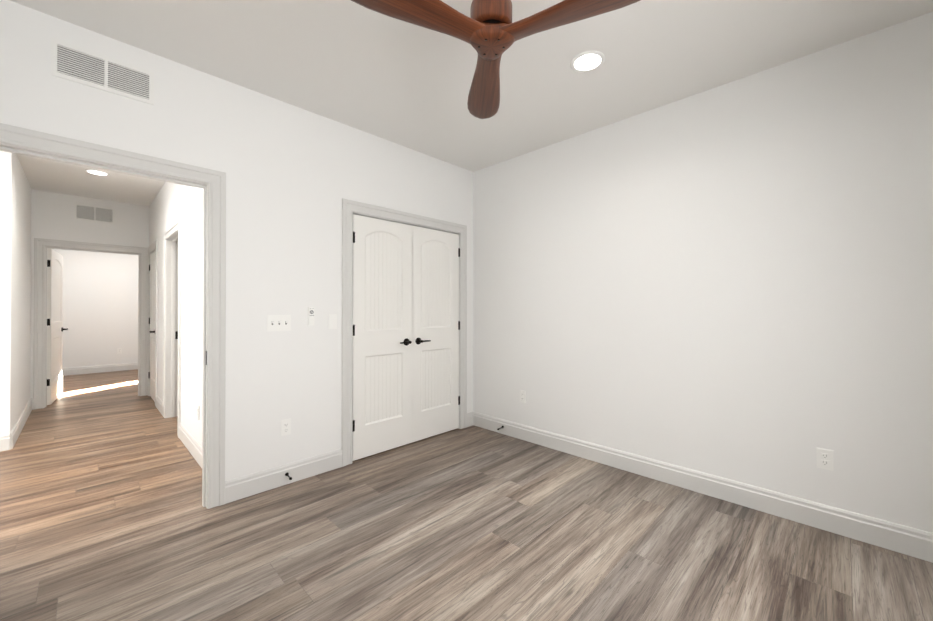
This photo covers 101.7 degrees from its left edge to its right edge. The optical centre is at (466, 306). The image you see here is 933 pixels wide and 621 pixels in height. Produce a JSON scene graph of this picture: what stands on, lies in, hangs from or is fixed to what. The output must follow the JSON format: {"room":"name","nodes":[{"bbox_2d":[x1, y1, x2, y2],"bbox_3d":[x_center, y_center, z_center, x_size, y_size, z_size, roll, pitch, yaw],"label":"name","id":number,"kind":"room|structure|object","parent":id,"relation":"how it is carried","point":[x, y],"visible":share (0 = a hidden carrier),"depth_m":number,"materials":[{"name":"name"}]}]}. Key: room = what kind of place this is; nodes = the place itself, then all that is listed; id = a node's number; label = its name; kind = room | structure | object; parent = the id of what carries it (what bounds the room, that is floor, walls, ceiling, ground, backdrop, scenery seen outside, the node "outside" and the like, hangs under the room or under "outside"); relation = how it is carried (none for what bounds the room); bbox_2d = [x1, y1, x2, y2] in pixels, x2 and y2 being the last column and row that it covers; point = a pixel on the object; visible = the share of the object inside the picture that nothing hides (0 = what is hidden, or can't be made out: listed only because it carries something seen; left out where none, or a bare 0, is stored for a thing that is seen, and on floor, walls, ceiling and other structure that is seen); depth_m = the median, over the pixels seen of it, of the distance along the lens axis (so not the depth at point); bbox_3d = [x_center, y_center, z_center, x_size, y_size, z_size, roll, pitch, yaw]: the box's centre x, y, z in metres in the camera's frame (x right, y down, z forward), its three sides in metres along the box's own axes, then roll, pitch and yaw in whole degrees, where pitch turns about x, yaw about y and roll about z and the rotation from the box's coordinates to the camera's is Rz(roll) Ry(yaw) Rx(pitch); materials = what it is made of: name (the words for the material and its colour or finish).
{"room":"empty bedroom","nodes":[
{"label":"empty bedroom","id":0,"kind":"room"},
{"bbox_2d":[0,151,30,434],"bbox_3d":[-4.784,-0.091,4.011,1.880,2.740,0.120,0,0,45],"label":"wall","id":1,"kind":"structure","parent":0,"point":[15,278],"depth_m":3.56,"materials":[{"name":"white paint"}]},
{"bbox_2d":[0,435,3,450],"bbox_3d":[-4.595,1.203,2.847,0.015,0.140,1.440,0,0,45],"label":"baseboard","id":2,"kind":"structure","parent":1,"relation":"attached to","point":[1,436],"depth_m":3.35,"materials":[{"name":"grey paint"}]},
{"bbox_2d":[4,398,32,450],"bbox_3d":[-4.728,1.209,4.050,1.895,0.140,0.024,0,0,45],"label":"baseboard","id":3,"kind":"structure","parent":1,"relation":"attached to","point":[10,439],"depth_m":3.71,"materials":[{"name":"grey paint"}]},
{"bbox_2d":[30,189,148,397],"bbox_3d":[-4.553,-0.083,5.667,0.120,2.740,5.740,0,0,45],"label":"wall","id":4,"kind":"structure","parent":0,"point":[52,215],"depth_m":5.00,"materials":[{"name":"white paint"}]},
{"bbox_2d":[74,203,114,223],"bbox_3d":[-5.010,-1.251,5.119,0.008,0.220,0.390,0,0,45],"label":"air vent","id":5,"kind":"object","parent":4,"relation":"in","point":[92,213],"visible":1,"depth_m":5.11,"materials":[{"name":"silver metal"}]},
{"bbox_2d":[47,248,138,367],"bbox_3d":[-7.377,-0.075,7.334,0.120,2.740,4.140,0,0,45],"label":"wall","id":6,"kind":"structure","parent":0,"point":[100,306],"depth_m":7.42,"materials":[{"name":"white paint"}]},
{"bbox_2d":[62,362,137,375],"bbox_3d":[-7.328,1.224,7.280,0.015,0.140,3.900,0,0,45],"label":"baseboard","id":7,"kind":"structure","parent":6,"relation":"attached to","point":[126,366],"depth_m":7.41,"materials":[{"name":"grey paint"}]},
{"bbox_2d":[117,348,121,353],"bbox_3d":[-6.980,0.896,7.640,0.008,0.115,0.070,0,0,45],"label":"outlet","id":8,"kind":"object","parent":6,"relation":"attached to","point":[119,350],"visible":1,"depth_m":7.63,"materials":[{"name":"white plastic"}]},
{"bbox_2d":[149,182,202,446],"bbox_3d":[-3.123,-0.091,4.126,4.320,2.740,0.120,0,0,45],"label":"wall","id":9,"kind":"structure","parent":0,"point":[171,205],"depth_m":3.50,"materials":[{"name":"white paint"}]},
{"bbox_2d":[148,251,154,401],"bbox_3d":[-4.306,0.263,5.192,0.703,2.018,0.099,0,0,45],"label":"closet door","id":10,"kind":"structure","parent":9,"relation":"in","point":[151,374],"depth_m":5.30,"materials":[{"name":"white paint"}]},
{"bbox_2d":[156,396,162,415],"bbox_3d":[-3.750,1.212,4.645,0.658,0.140,0.015,0,0,45],"label":"baseboard","id":11,"kind":"structure","parent":9,"relation":"attached to","point":[159,403],"depth_m":4.63,"materials":[{"name":"grey paint"}]},
{"bbox_2d":[179,423,201,467],"bbox_3d":[-2.217,1.205,3.126,1.634,0.140,0.020,0,0,45],"label":"baseboard","id":12,"kind":"structure","parent":9,"relation":"attached to","point":[190,443],"depth_m":3.29,"materials":[{"name":"grey paint"}]},
{"bbox_2d":[0,0,472,480],"bbox_3d":[-1.481,-0.098,2.629,0.120,2.740,5.740,0,0,45],"label":"wall","id":13,"kind":"structure","parent":0,"point":[295,175],"depth_m":2.63,"materials":[{"name":"white paint"}]},
{"bbox_2d":[51,37,153,104],"bbox_3d":[-1.958,-1.264,2.062,0.008,0.188,0.405,0,0,45],"label":"air vent","id":14,"kind":"object","parent":13,"relation":"in","point":[74,63],"visible":1,"depth_m":2.05,"materials":[{"name":"silver metal"}]},
{"bbox_2d":[0,123,225,508],"bbox_3d":[-1.984,0.241,2.119,0.122,2.058,0.916,0,0,45],"label":"door frame","id":15,"kind":"structure","parent":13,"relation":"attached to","point":[171,340],"depth_m":2.43,"materials":[{"name":"grey paint"}]},
{"bbox_2d":[47,249,67,404],"bbox_3d":[-5.685,0.264,5.249,0.163,2.018,0.913,0,0,-40],"label":"door","id":16,"kind":"structure","parent":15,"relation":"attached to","point":[55,328],"depth_m":5.14,"materials":[{"name":"white paint"}]},
{"bbox_2d":[175,331,206,364],"bbox_3d":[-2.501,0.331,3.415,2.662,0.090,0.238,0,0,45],"label":"strike plate","id":17,"kind":"object","parent":15,"relation":"attached to","point":[176,334],"visible":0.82,"depth_m":4.41,"materials":[{"name":"black metal"}]},
{"bbox_2d":[267,315,290,331],"bbox_3d":[-1.325,0.117,2.689,0.016,0.115,0.162,0,0,45],"label":"light switch","id":18,"kind":"object","parent":13,"relation":"attached to","point":[278,322],"visible":1,"depth_m":2.69,"materials":[{"name":"white plastic"}]},
{"bbox_2d":[225,449,341,503],"bbox_3d":[-1.276,1.203,2.735,0.015,0.140,0.806,0,0,45],"label":"baseboard","id":19,"kind":"structure","parent":13,"relation":"attached to","point":[238,488],"depth_m":2.68,"materials":[{"name":"grey paint"}]},
{"bbox_2d":[281,418,290,435],"bbox_3d":[-1.295,0.868,2.722,0.008,0.115,0.070,0,0,45],"label":"electrical outlet","id":20,"kind":"object","parent":13,"relation":"attached to","point":[285,426],"visible":1,"depth_m":2.72,"materials":[{"name":"white plastic"}]},
{"bbox_2d":[308,307,313,325],"bbox_3d":[-1.165,0.073,2.849,0.018,0.140,0.046,0,0,45],"label":"switch","id":21,"kind":"object","parent":13,"relation":"attached to","point":[310,315],"visible":1,"depth_m":2.84,"materials":[{"name":"white plastic"}]},
{"bbox_2d":[341,198,466,466],"bbox_3d":[-0.495,0.209,3.527,0.018,2.136,1.409,0,0,45],"label":"door frame","id":22,"kind":"structure","parent":13,"relation":"attached to","point":[348,206],"depth_m":3.09,"materials":[{"name":"grey paint"}]},
{"bbox_2d":[352,212,459,457],"bbox_3d":[-0.545,0.248,3.574,0.122,2.058,1.253,0,0,45],"label":"lining","id":23,"kind":"object","parent":13,"relation":"attached to","point":[353,212],"depth_m":3.91,"materials":[{"name":"grey paint"}]},
{"bbox_2d":[352,214,411,460],"bbox_3d":[-0.708,0.254,3.307,0.099,2.018,0.613,0,0,45],"label":"closet door","id":24,"kind":"structure","parent":23,"relation":"attached to","point":[382,335],"depth_m":3.30,"materials":[{"name":"white paint"}]},
{"bbox_2d":[412,226,459,441],"bbox_3d":[-0.279,0.257,3.740,0.099,2.018,0.613,0,0,45],"label":"closet door","id":25,"kind":"structure","parent":23,"relation":"attached to","point":[435,333],"depth_m":3.74,"materials":[{"name":"white paint"}]},
{"bbox_2d":[0,369,932,620],"bbox_3d":[-2.853,1.318,3.923,11.340,0.080,5.820,0,0,45],"label":"floor","id":26,"kind":"structure","parent":0,"point":[105,515],"depth_m":2.03,"materials":[{"name":"brown wood"}]},
{"bbox_2d":[10,0,932,205],"bbox_3d":[-2.853,-1.512,3.937,11.340,0.100,5.820,0,0,45],"label":"ceiling","id":27,"kind":"structure","parent":0,"point":[350,63],"depth_m":2.24,"materials":[{"name":"white paint"}]},
{"bbox_2d":[84,169,109,175],"bbox_3d":[-4.028,-1.458,4.142,0.200,0.006,0.200,0,0,45],"label":"recessed light","id":28,"kind":"object","parent":27,"relation":"in","point":[96,172],"visible":1,"depth_m":4.13,"materials":[{"name":"white plastic"}]},
{"bbox_2d":[351,0,639,118],"bbox_3d":[0.098,-1.282,1.492,1.122,0.384,1.113,0,0,45],"label":"ceiling fan","id":29,"kind":"object","parent":27,"relation":"hanging from","point":[490,32],"visible":1,"depth_m":1.51,"materials":[{"name":"brown wood"}]},
{"bbox_2d":[570,51,604,72],"bbox_3d":[0.727,-1.466,2.281,0.200,0.006,0.200,0,0,45],"label":"recessed light","id":30,"kind":"object","parent":27,"relation":"in","point":[586,61],"visible":1,"depth_m":2.27,"materials":[{"name":"white plastic"}]},
{"bbox_2d":[473,12,932,532],"bbox_3d":[1.438,-0.097,2.851,3.720,2.740,0.120,0,0,45],"label":"wall","id":31,"kind":"structure","parent":0,"point":[732,280],"depth_m":2.43,"materials":[{"name":"white paint"}]},
{"bbox_2d":[520,390,525,402],"bbox_3d":[0.538,0.867,3.647,0.070,0.115,0.008,0,0,45],"label":"electrical outlet","id":32,"kind":"object","parent":31,"relation":"attached to","point":[522,396],"visible":1,"depth_m":3.64,"materials":[{"name":"white plastic"}]},
{"bbox_2d":[468,412,932,562],"bbox_3d":[1.339,1.203,2.830,3.600,0.140,0.040,0,0,45],"label":"baseboard","id":33,"kind":"structure","parent":31,"relation":"attached to","point":[909,541],"depth_m":2.42,"materials":[{"name":"grey paint"}]},
{"bbox_2d":[816,447,832,470],"bbox_3d":[2.040,0.870,2.161,0.070,0.115,0.008,0,0,45],"label":"electrical outlet","id":34,"kind":"object","parent":31,"relation":"attached to","point":[824,458],"visible":1,"depth_m":2.16,"materials":[{"name":"white plastic"}]}
]}

